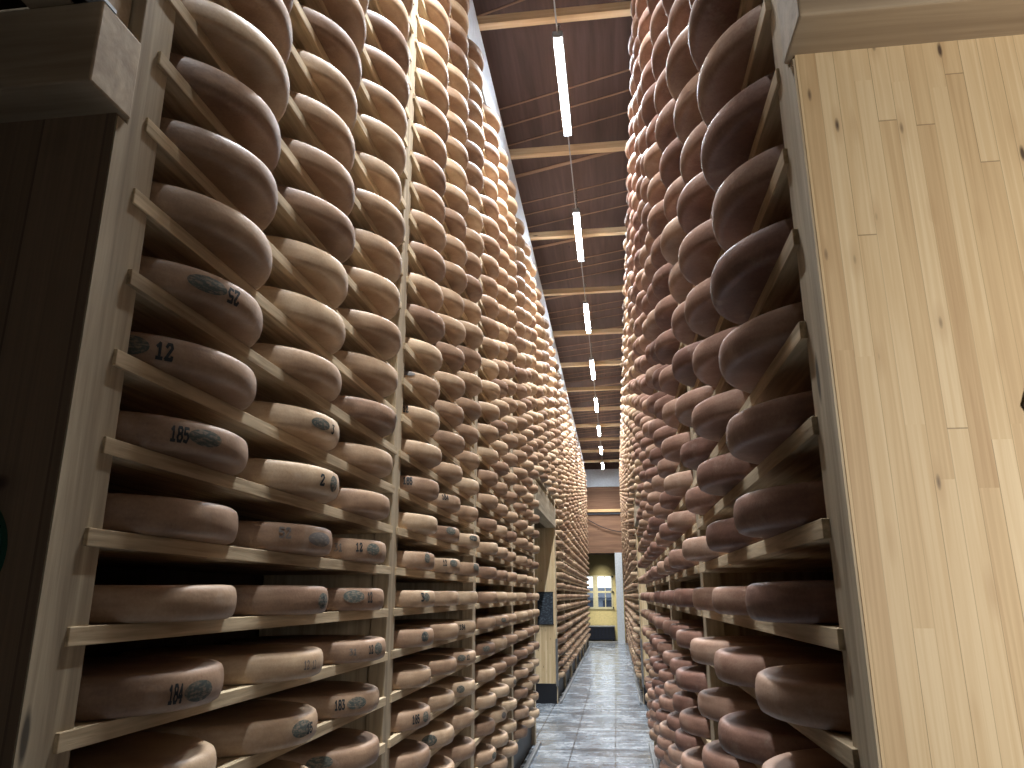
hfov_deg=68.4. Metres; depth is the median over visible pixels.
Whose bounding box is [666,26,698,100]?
cheese
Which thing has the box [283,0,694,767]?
cheese
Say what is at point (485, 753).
cheese
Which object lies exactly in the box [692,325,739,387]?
cheese
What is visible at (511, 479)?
cheese
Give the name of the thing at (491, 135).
cheese
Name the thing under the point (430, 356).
cheese
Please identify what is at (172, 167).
shelf
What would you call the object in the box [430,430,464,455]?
cheese
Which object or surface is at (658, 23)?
cheese
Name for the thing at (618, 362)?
ceiling beam
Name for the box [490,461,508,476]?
cheese
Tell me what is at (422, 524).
cheese
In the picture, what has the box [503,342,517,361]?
cheese
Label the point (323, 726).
shelf
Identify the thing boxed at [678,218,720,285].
cheese
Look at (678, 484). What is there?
cheese
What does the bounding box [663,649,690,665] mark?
cheese
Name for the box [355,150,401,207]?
cheese
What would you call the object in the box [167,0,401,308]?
shelf
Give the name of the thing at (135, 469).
shelf
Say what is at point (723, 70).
cheese
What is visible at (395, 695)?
shelf
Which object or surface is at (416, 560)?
cheese
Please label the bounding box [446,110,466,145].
cheese
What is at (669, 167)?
cheese
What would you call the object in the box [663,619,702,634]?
cheese
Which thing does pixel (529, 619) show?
shelf
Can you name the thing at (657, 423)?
cheese
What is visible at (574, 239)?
trim
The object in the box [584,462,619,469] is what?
wall
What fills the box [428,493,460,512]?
cheese
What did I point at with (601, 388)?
ceiling beam
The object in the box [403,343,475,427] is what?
shelf
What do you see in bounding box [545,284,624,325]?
trim
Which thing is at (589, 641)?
trim
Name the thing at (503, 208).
cheese
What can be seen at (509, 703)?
cheese
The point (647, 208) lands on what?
cheese
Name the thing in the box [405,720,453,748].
cheese
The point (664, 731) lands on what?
cheese
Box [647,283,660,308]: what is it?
cheese
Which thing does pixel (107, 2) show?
metal plate
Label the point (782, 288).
shelf
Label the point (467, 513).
cheese
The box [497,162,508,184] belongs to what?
cheese
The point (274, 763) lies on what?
cheese
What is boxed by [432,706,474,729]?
cheese
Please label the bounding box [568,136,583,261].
tube light
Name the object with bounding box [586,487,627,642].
wall
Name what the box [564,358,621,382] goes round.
trim
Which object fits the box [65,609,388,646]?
shelf
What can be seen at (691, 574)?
shelf
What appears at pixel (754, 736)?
cheese
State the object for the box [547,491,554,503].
shelf
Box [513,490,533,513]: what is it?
shelf
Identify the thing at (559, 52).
diffuser
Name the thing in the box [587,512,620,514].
trim
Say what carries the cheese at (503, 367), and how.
on the rack at (86, 89)
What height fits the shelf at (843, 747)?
0.033 m
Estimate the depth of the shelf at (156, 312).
1.92 m
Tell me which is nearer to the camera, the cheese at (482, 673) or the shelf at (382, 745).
the shelf at (382, 745)
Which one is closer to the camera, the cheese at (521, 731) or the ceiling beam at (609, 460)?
the cheese at (521, 731)
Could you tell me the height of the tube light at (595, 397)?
0.428 m
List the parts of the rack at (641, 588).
panel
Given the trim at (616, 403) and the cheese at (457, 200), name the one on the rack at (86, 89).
the cheese at (457, 200)
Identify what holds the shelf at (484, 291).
attached to the rack at (86, 89)
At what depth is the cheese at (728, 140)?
1.69 m
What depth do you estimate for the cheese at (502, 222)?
6.81 m
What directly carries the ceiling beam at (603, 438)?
attached to the wall
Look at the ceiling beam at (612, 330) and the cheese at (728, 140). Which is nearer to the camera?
the cheese at (728, 140)
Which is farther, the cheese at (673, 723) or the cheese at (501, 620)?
the cheese at (501, 620)
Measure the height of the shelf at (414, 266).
0.033 m
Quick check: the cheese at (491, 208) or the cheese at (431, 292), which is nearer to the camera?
the cheese at (431, 292)
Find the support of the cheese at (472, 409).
on the rack at (86, 89)
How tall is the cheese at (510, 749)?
0.076 m
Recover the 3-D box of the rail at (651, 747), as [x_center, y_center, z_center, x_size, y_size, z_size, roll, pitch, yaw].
[1.008,2.906,4.493,0.054,0.035,8.000,-2,-16,7]
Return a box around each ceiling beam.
[477,1,630,30]
[509,140,627,159]
[529,226,626,239]
[543,285,623,295]
[553,328,622,336]
[560,360,621,367]
[566,386,623,391]
[571,406,620,410]
[575,423,620,427]
[578,437,619,440]
[581,449,619,452]
[584,459,618,462]
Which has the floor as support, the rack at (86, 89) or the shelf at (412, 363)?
the rack at (86, 89)
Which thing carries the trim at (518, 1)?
attached to the ceiling
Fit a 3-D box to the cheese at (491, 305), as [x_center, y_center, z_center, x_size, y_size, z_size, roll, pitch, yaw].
[-0.384,-0.608,6.076,0.563,0.082,0.564,-2,-16,6]
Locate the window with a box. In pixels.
[587,575,613,608]
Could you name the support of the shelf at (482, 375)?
attached to the rack at (86, 89)
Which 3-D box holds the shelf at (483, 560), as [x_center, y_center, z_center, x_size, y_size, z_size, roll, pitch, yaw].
[-0.416,1.439,6.134,0.603,0.033,1.885,-2,-16,7]
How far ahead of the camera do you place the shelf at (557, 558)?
13.27 m
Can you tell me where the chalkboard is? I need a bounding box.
[537,592,553,624]
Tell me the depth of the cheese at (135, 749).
1.60 m
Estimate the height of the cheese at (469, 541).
0.078 m
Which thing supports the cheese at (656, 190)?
on the rack at (898, 173)
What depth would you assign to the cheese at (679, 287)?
2.93 m
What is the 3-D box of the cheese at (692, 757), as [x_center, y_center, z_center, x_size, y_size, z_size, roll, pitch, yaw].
[1.012,1.632,3.224,0.571,0.080,0.566,4,-16,-15]
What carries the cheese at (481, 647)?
on the rack at (86, 89)
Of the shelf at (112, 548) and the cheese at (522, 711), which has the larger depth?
the cheese at (522, 711)
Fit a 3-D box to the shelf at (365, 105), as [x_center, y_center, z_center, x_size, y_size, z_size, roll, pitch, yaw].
[-0.941,-1.276,2.847,0.602,0.033,1.930,-2,-16,7]
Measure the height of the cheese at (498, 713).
0.078 m
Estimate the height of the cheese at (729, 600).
0.075 m
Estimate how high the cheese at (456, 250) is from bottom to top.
0.081 m
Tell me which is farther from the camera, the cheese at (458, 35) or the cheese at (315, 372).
the cheese at (458, 35)
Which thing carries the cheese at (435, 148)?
on the rack at (86, 89)
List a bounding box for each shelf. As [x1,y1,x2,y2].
[53,652,387,753]
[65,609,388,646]
[83,528,390,574]
[101,436,392,533]
[112,349,394,492]
[126,269,396,454]
[131,188,395,413]
[144,118,397,374]
[156,51,383,317]
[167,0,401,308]
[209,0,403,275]
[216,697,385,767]
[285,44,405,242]
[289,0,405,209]
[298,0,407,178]
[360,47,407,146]
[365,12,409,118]
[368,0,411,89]
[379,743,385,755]
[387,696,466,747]
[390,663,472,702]
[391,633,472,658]
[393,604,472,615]
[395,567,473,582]
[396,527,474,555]
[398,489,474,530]
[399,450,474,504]
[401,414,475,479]
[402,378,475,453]
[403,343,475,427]
[405,309,473,400]
[406,276,470,372]
[408,244,470,348]
[409,16,413,33]
[409,181,469,299]
[409,212,469,322]
[410,150,468,274]
[411,121,467,250]
[413,0,534,722]
[413,93,468,227]
[414,66,450,158]
[415,37,468,183]
[416,11,450,110]
[418,0,468,139]
[430,728,463,757]
[474,623,511,635]
[474,644,512,662]
[474,698,497,717]
[474,711,508,745]
[475,552,512,566]
[475,578,512,585]
[475,602,511,608]
[475,666,509,689]
[476,477,512,510]
[476,502,512,528]
[476,527,511,547]
[477,412,511,453]
[477,431,511,472]
[477,454,512,491]
[478,277,507,342]
[478,299,508,361]
[478,321,508,379]
[478,345,509,397]
[478,366,510,416]
[478,390,510,434]
[479,257,508,326]
[480,185,486,195]
[480,200,486,215]
[480,235,507,308]
[481,106,486,122]
[481,166,486,177]
[481,224,505,287]
[513,360,530,396]
[513,375,531,410]
[513,393,525,413]
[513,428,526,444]
[513,472,529,492]
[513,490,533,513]
[513,508,533,527]
[513,526,533,542]
[513,545,533,557]
[513,564,533,572]
[513,582,534,587]
[513,601,534,604]
[513,617,534,624]
[533,316,587,627]
[535,477,546,491]
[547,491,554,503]
[556,555,563,561]
[556,566,563,571]
[627,502,641,679]
[645,563,652,571]
[646,582,654,587]
[653,550,666,565]
[654,577,668,584]
[655,602,669,608]
[666,483,692,522]
[667,342,683,394]
[667,523,696,554]
[668,565,699,580]
[670,605,702,616]
[675,383,686,398]
[675,461,690,472]
[676,423,689,434]
[691,229,801,439]
[692,0,774,288]
[693,68,783,342]
[693,148,791,389]
[693,321,811,486]
[696,416,822,529]
[699,518,832,572]
[701,737,710,744]
[703,610,845,650]
[710,665,859,767]
[737,0,762,19]
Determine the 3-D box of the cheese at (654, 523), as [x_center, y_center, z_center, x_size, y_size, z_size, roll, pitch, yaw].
[1.269,0.997,5.418,0.565,0.077,0.568,10,-19,-32]
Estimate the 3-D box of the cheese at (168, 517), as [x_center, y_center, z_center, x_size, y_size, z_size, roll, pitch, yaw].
[-0.918,0.318,1.721,0.562,0.081,0.571,-9,-18,30]
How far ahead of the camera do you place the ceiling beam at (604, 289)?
11.71 m
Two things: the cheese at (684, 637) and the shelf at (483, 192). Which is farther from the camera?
the shelf at (483, 192)
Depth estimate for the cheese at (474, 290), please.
5.17 m
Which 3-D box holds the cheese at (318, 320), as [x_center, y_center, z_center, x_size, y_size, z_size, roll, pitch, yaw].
[-0.837,-0.187,2.478,0.563,0.083,0.563,-14,-21,41]
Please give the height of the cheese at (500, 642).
0.081 m
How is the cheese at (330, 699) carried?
on the rack at (86, 89)
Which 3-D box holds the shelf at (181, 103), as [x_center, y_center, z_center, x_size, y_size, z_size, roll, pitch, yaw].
[-0.941,-0.447,2.610,0.599,0.033,1.930,-2,-16,7]
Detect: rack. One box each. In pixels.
[0,0,535,767]
[532,248,588,703]
[626,491,649,704]
[641,0,1023,767]
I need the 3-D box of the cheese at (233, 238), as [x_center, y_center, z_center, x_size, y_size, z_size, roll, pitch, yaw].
[-0.906,-0.346,1.909,0.576,0.082,0.567,-12,-20,37]
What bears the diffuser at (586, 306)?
attached to the tube light at (585, 303)
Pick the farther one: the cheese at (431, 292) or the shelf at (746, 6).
the cheese at (431, 292)
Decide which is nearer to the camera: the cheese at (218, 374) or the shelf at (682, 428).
the cheese at (218, 374)
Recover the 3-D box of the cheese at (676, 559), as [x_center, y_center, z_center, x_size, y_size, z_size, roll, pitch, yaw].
[1.005,0.800,3.450,0.564,0.080,0.569,10,-18,-31]
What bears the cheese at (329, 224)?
on the rack at (86, 89)
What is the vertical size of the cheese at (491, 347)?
0.078 m
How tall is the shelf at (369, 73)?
0.033 m
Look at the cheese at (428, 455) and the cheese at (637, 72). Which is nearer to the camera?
the cheese at (428, 455)
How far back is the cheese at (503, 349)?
6.47 m
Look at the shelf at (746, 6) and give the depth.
1.72 m
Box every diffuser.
[554,38,570,133]
[573,213,583,260]
[584,304,590,332]
[590,360,594,378]
[594,398,597,411]
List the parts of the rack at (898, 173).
panel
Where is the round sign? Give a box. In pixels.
[0,511,7,570]
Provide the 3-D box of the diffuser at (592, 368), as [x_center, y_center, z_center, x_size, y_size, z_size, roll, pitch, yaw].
[1.623,-0.282,15.167,0.068,0.013,1.320,-2,-16,7]
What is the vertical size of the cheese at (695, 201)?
0.075 m
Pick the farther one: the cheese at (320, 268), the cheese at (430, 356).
the cheese at (430, 356)
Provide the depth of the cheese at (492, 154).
6.34 m
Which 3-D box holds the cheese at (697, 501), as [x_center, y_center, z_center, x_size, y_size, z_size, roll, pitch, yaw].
[0.910,0.415,2.715,0.564,0.077,0.559,0,-16,1]
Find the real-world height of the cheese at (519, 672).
0.075 m
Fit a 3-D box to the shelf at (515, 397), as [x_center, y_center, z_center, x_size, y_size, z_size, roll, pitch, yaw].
[-0.161,0.310,8.485,0.601,0.033,1.885,-2,-16,7]
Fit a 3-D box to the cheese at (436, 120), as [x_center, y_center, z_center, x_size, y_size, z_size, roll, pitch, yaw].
[-0.647,-1.463,4.302,0.561,0.079,0.557,-12,-20,37]
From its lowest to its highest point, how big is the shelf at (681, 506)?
0.033 m
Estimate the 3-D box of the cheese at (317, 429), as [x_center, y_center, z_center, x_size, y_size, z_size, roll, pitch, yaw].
[-0.836,0.149,2.385,0.570,0.075,0.567,-2,-16,7]
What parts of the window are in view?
pane, pane, pane, pane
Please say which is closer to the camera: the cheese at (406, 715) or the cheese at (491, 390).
the cheese at (406, 715)
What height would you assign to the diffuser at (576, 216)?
0.013 m
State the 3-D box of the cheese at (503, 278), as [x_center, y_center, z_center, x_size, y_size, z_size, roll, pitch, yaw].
[-0.312,-0.945,6.779,0.569,0.079,0.560,-5,-16,17]
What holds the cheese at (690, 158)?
on the rack at (898, 173)
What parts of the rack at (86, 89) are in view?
panel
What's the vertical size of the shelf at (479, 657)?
0.033 m
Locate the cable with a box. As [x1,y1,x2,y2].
[587,519,620,531]
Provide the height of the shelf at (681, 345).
0.033 m
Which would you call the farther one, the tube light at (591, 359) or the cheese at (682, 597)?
the tube light at (591, 359)
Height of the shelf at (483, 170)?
0.033 m
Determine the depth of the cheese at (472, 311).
5.11 m
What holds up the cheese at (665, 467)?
on the rack at (898, 173)
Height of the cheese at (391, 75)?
0.082 m
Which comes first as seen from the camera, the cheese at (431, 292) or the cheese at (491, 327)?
the cheese at (431, 292)
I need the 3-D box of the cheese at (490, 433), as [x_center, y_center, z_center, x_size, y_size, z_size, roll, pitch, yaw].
[-0.386,0.388,5.793,0.561,0.080,0.564,3,-16,-11]
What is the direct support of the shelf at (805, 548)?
attached to the rack at (898, 173)
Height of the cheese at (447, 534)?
0.073 m
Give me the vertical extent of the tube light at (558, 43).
0.428 m
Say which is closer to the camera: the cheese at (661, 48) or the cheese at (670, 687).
the cheese at (661, 48)
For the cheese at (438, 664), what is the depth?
3.93 m
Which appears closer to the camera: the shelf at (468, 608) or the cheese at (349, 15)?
the cheese at (349, 15)
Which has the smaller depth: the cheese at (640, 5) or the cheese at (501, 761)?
the cheese at (640, 5)
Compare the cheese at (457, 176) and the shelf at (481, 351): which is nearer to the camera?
the cheese at (457, 176)
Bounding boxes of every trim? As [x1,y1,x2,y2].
[478,0,524,15]
[499,69,629,145]
[515,151,627,227]
[533,237,624,284]
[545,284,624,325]
[554,326,624,357]
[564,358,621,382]
[568,383,620,402]
[573,403,620,419]
[576,420,620,433]
[581,434,618,445]
[581,446,616,455]
[585,469,619,486]
[587,509,620,512]
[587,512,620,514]
[587,553,614,554]
[589,641,617,642]
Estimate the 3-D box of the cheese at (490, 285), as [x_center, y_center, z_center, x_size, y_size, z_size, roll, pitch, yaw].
[-0.393,-0.771,6.125,0.564,0.079,0.573,-12,-19,35]
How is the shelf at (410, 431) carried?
attached to the rack at (86, 89)
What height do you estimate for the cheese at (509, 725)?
0.078 m
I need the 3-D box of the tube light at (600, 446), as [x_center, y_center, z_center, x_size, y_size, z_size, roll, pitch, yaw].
[2.684,1.677,22.883,0.084,0.428,2.933,-2,-16,7]
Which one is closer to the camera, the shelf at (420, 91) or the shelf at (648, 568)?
the shelf at (420, 91)
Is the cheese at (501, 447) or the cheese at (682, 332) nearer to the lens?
the cheese at (682, 332)
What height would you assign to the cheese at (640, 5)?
0.078 m
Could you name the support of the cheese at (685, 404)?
on the rack at (898, 173)
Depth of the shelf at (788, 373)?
1.56 m
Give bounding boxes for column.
[615,553,624,642]
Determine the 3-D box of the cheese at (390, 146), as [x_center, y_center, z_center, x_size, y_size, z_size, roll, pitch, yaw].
[-0.753,-1.020,3.330,0.561,0.080,0.567,12,-20,-37]
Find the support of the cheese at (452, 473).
on the rack at (86, 89)
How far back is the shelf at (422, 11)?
4.28 m
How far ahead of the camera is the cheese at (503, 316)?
6.60 m
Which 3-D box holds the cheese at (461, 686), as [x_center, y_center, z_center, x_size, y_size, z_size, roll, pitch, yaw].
[-0.504,1.835,4.566,0.566,0.079,0.566,-2,-16,7]
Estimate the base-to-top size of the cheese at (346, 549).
0.078 m
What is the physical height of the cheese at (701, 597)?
0.077 m
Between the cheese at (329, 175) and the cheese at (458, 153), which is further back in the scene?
the cheese at (458, 153)
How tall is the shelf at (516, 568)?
0.033 m
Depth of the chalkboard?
11.97 m
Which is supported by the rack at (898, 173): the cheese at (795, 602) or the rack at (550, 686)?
the cheese at (795, 602)
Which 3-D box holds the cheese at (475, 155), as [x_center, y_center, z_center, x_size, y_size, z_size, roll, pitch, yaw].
[-0.487,-1.650,5.546,0.562,0.078,0.558,7,-17,-24]
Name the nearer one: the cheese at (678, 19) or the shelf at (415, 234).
the cheese at (678, 19)
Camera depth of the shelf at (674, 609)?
3.73 m
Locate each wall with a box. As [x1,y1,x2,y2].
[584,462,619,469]
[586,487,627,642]
[587,555,625,640]
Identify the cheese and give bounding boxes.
[68,732,216,767]
[75,656,223,721]
[89,585,236,623]
[102,493,237,544]
[115,410,247,475]
[118,644,322,685]
[127,331,256,409]
[137,700,317,757]
[139,256,262,347]
[149,181,271,289]
[159,117,277,230]
[169,52,280,172]
[181,0,289,122]
[227,521,331,556]
[228,0,291,64]
[228,635,385,664]
[231,585,327,615]
[234,458,338,503]
[242,400,338,451]
[250,343,341,401]
[250,681,378,719]
[255,759,307,767]
[256,285,345,353]
[265,235,347,308]
[274,728,379,767]
[276,184,354,263]
[281,136,354,216]
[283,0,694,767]
[289,90,354,172]
[295,48,356,131]
[300,5,361,93]
[320,537,385,563]
[322,488,389,520]
[323,0,365,55]
[325,588,383,610]
[327,442,392,477]
[330,395,396,436]
[332,350,397,397]
[336,307,401,359]
[343,265,399,319]
[354,187,405,247]
[354,227,401,283]
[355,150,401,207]
[358,113,405,176]
[361,78,406,140]
[364,44,409,109]
[367,9,409,75]
[378,0,409,41]
[389,738,429,767]
[390,699,430,732]
[392,663,430,689]
[393,626,433,647]
[393,655,456,675]
[394,619,475,634]
[394,622,458,640]
[395,590,434,607]
[397,550,434,570]
[398,512,437,535]
[400,475,438,501]
[400,687,454,711]
[401,439,441,468]
[402,405,439,435]
[404,370,439,403]
[405,337,441,373]
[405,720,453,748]
[406,303,444,343]
[408,272,442,312]
[408,648,475,665]
[409,240,445,283]
[410,208,445,253]
[411,181,445,224]
[413,152,445,197]
[414,123,446,169]
[416,96,448,143]
[417,68,448,116]
[419,17,448,65]
[419,42,448,89]
[424,0,449,42]
[425,676,474,696]
[425,754,454,767]
[426,525,459,542]
[426,558,459,573]
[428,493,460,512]
[430,400,463,427]
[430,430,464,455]
[430,462,462,483]
[432,371,464,399]
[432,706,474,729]
[433,341,464,372]
[433,591,458,605]
[435,735,475,762]
[436,313,465,346]
[440,286,463,319]
[444,182,468,217]
[444,207,466,241]
[444,260,466,293]
[445,157,466,192]
[445,234,466,267]
[446,86,468,123]
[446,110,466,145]
[446,135,468,170]
[447,63,468,101]
[448,40,468,78]
[449,17,468,56]
[451,0,468,34]
[451,505,477,521]
[451,533,479,548]
[452,477,478,495]
[453,451,478,470]
[453,562,478,575]
[454,371,481,397]
[454,397,480,421]
[454,424,478,445]
[456,345,481,372]
[457,591,477,604]
[458,320,483,349]
[462,298,481,324]
[464,140,483,169]
[464,227,483,257]
[465,118,484,150]
[465,161,483,193]
[465,183,481,211]
[465,205,482,233]
[465,251,481,279]
[465,274,482,302]
[467,57,482,90]
[467,79,482,109]
[467,98,482,127]
[468,38,483,71]
[474,715,494,737]
[474,742,495,766]
[475,616,495,628]
[475,633,517,644]
[475,636,506,648]
[475,641,494,655]
[475,659,506,672]
[475,665,495,682]
[475,690,495,709]
[476,517,496,531]
[476,542,497,554]
[476,566,496,578]
[476,614,508,625]
[476,682,508,697]
[477,423,498,443]
[477,446,498,464]
[477,469,497,486]
[477,493,497,509]
[477,592,497,602]
[478,401,499,422]
[479,233,499,259]
[480,194,498,221]
[480,274,498,298]
[480,316,499,338]
[480,705,506,722]
[481,214,499,240]
[481,253,498,279]
[481,294,498,318]
[481,358,498,380]
[481,380,499,401]
[481,728,508,747]
[482,122,498,149]
[482,337,498,359]
[482,753,507,767]
[483,104,500,133]
[483,159,498,184]
[483,176,497,201]
[484,141,499,167]
[485,654,516,665]
[488,525,506,537]
[488,674,515,687]
[489,482,507,495]
[490,399,508,417]
[490,420,507,436]
[490,440,507,455]
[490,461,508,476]
[490,503,507,516]
[491,359,508,379]
[491,379,507,397]
[493,339,507,360]
[495,696,516,710]
[495,718,516,733]
[496,179,508,201]
[496,197,507,217]
[496,214,507,234]
[496,249,509,269]
[496,321,508,341]
[496,739,517,756]
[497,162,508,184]
[497,267,508,287]
[497,285,508,305]
[497,304,508,323]
[500,434,517,448]
[500,453,517,467]
[501,416,516,431]
[501,472,517,485]
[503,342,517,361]
[505,195,517,215]
[505,226,516,245]
[513,667,528,678]
[513,685,527,698]
[513,704,528,719]
[514,724,527,739]
[633,55,641,87]
[635,0,647,21]
[638,7,650,44]
[638,126,646,154]
[639,31,652,71]
[640,176,649,204]
[641,59,655,95]
[641,82,656,127]
[641,202,651,230]
[643,142,662,180]
[644,255,656,281]
[645,364,663,389]
[646,114,657,148]
[646,309,664,336]
[646,391,666,414]
[647,172,666,207]
[647,199,667,239]
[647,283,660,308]
[648,418,666,437]
[648,517,664,529]
[649,447,663,465]
[650,0,667,46]
[650,235,668,269]
[651,27,670,81]
[652,263,672,299]
[652,364,668,391]
[652,475,664,492]
[653,426,677,448]
[653,503,673,519]
[654,67,672,115]
[654,294,677,330]
[654,395,674,419]
[655,99,676,152]
[655,328,679,364]
[657,458,678,478]
[658,668,673,682]
[659,137,683,188]
[659,364,679,395]
[659,491,682,509]
[659,523,683,540]
[659,694,674,711]
[659,720,674,740]
[660,217,686,265]
[661,431,690,462]
[662,398,679,428]
[663,176,685,221]
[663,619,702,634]
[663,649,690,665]
[664,470,692,496]
[664,679,684,697]
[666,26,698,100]
[667,0,690,46]
[667,510,695,532]
[667,711,680,731]
[668,549,698,568]
[668,743,682,764]
[669,262,692,303]
[670,623,702,639]
[670,656,704,674]
[671,301,695,344]
[672,339,704,387]
[673,690,697,712]
[674,72,702,144]
[674,588,694,606]
[674,728,704,751]
[675,385,715,427]
[675,665,707,692]
[676,628,703,648]
[677,171,715,234]
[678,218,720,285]
[679,706,710,738]
[680,121,707,184]
[680,437,717,470]
[681,745,703,767]
[682,536,727,561]
[684,277,719,337]
[685,486,723,514]
[688,0,740,72]
[690,636,818,665]
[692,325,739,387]
[692,389,750,441]
[692,587,715,610]
[696,453,758,495]
[697,3,762,126]
[698,686,759,721]
[701,71,774,192]
[702,739,756,767]
[706,518,764,552]
[710,217,793,324]
[712,143,784,251]
[712,586,748,614]
[714,645,843,687]
[718,709,820,764]
[719,302,803,392]
[726,391,814,463]
[733,480,826,538]
[745,580,838,624]
[755,663,851,733]
[762,748,847,767]
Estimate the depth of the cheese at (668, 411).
3.59 m
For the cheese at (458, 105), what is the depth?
4.88 m
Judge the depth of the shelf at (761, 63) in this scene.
1.62 m
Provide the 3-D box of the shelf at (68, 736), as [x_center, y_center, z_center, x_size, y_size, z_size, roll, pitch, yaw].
[-0.938,0.880,2.234,0.599,0.033,1.930,-2,-16,7]
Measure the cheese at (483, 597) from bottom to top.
0.081 m
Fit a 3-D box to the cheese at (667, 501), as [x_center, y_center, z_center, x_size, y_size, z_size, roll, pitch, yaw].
[1.093,0.625,4.101,0.568,0.080,0.564,6,-17,-22]
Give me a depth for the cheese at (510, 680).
6.26 m
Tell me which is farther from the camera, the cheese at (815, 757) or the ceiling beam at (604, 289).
the ceiling beam at (604, 289)
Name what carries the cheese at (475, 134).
on the rack at (86, 89)
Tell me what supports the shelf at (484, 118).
attached to the rack at (86, 89)
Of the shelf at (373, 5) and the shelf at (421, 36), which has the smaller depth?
the shelf at (373, 5)
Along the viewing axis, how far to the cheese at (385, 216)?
3.11 m
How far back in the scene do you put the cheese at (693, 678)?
3.21 m
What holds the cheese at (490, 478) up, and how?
on the rack at (86, 89)
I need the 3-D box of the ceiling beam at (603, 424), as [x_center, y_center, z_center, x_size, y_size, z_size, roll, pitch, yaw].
[2.425,1.153,21.016,5.800,0.080,0.080,-2,-16,7]
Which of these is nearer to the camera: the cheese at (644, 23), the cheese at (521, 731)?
the cheese at (644, 23)
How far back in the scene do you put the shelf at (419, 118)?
4.10 m
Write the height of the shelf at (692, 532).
0.033 m
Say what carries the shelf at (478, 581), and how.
attached to the rack at (86, 89)
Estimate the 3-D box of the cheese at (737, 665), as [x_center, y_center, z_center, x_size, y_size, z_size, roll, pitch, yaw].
[0.828,0.753,2.007,0.563,0.079,0.567,-1,-16,2]
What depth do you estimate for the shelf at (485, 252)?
6.62 m
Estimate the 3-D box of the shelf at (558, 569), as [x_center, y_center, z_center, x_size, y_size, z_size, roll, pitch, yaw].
[0.550,3.238,13.167,0.602,0.033,1.860,-2,-16,7]
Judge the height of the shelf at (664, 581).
0.033 m
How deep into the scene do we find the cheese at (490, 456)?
5.61 m
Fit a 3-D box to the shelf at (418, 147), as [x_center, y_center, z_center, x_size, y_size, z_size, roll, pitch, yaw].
[-0.684,-1.079,4.819,0.597,0.033,1.885,-2,-16,7]
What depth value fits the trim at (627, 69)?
7.65 m
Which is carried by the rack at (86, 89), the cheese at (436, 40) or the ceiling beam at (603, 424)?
the cheese at (436, 40)
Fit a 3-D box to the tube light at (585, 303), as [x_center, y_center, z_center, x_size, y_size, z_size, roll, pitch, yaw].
[1.134,-1.470,11.691,0.084,0.428,2.933,-2,-16,7]
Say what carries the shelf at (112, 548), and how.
attached to the rack at (86, 89)
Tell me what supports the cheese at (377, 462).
on the rack at (86, 89)
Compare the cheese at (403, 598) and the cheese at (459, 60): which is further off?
the cheese at (459, 60)
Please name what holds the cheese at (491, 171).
on the rack at (86, 89)
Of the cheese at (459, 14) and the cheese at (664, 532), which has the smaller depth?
the cheese at (664, 532)
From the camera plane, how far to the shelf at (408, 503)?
4.05 m
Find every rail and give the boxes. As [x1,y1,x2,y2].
[523,741,540,767]
[558,645,590,703]
[627,645,642,704]
[649,743,658,767]
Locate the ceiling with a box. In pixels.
[473,0,632,459]
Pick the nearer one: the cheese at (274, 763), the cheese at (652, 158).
the cheese at (274, 763)
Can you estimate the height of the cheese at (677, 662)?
0.080 m
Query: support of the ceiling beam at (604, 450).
attached to the wall
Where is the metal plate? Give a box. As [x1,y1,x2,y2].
[73,0,116,13]
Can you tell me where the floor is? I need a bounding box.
[519,640,661,767]
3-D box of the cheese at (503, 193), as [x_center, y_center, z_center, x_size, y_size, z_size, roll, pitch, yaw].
[-0.315,-1.775,7.014,0.565,0.079,0.560,-3,-16,11]
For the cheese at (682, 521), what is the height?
0.075 m
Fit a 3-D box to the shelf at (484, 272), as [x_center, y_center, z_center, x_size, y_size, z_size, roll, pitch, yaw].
[-0.420,-0.715,6.754,0.603,0.033,1.885,-2,-16,7]
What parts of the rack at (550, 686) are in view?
panel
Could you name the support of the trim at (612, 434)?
attached to the ceiling
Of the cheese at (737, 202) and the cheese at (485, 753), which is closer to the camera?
the cheese at (737, 202)
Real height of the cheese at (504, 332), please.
0.082 m
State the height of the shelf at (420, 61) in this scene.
0.033 m
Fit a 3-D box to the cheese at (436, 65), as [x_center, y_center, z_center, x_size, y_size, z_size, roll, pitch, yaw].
[-0.649,-1.796,4.384,0.561,0.076,0.567,-11,-19,34]
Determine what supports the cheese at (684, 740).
on the rack at (898, 173)
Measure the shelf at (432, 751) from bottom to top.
0.033 m
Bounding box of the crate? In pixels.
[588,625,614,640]
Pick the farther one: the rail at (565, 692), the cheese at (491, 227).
the rail at (565, 692)
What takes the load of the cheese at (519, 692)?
on the rack at (86, 89)
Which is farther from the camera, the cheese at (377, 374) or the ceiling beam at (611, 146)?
the ceiling beam at (611, 146)
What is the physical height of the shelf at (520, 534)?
0.033 m
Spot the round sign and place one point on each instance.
(3, 529)
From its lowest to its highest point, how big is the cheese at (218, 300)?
0.075 m
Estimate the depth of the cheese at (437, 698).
3.89 m
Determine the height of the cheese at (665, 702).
0.080 m
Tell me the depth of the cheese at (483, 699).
5.14 m
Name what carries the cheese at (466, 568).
on the rack at (86, 89)
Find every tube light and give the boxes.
[552,0,571,136]
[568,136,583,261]
[581,262,590,333]
[589,336,594,379]
[593,380,598,411]
[597,412,600,435]
[599,436,602,454]
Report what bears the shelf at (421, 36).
attached to the rack at (86, 89)
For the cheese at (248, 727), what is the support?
on the rack at (86, 89)
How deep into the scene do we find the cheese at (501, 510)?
6.07 m
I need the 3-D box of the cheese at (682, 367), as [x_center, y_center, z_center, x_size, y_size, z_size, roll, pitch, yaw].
[0.889,-0.080,2.862,0.562,0.076,0.566,8,-18,-27]
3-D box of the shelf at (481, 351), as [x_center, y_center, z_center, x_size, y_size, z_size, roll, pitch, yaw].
[-0.419,-0.051,6.567,0.601,0.033,1.885,-2,-16,7]

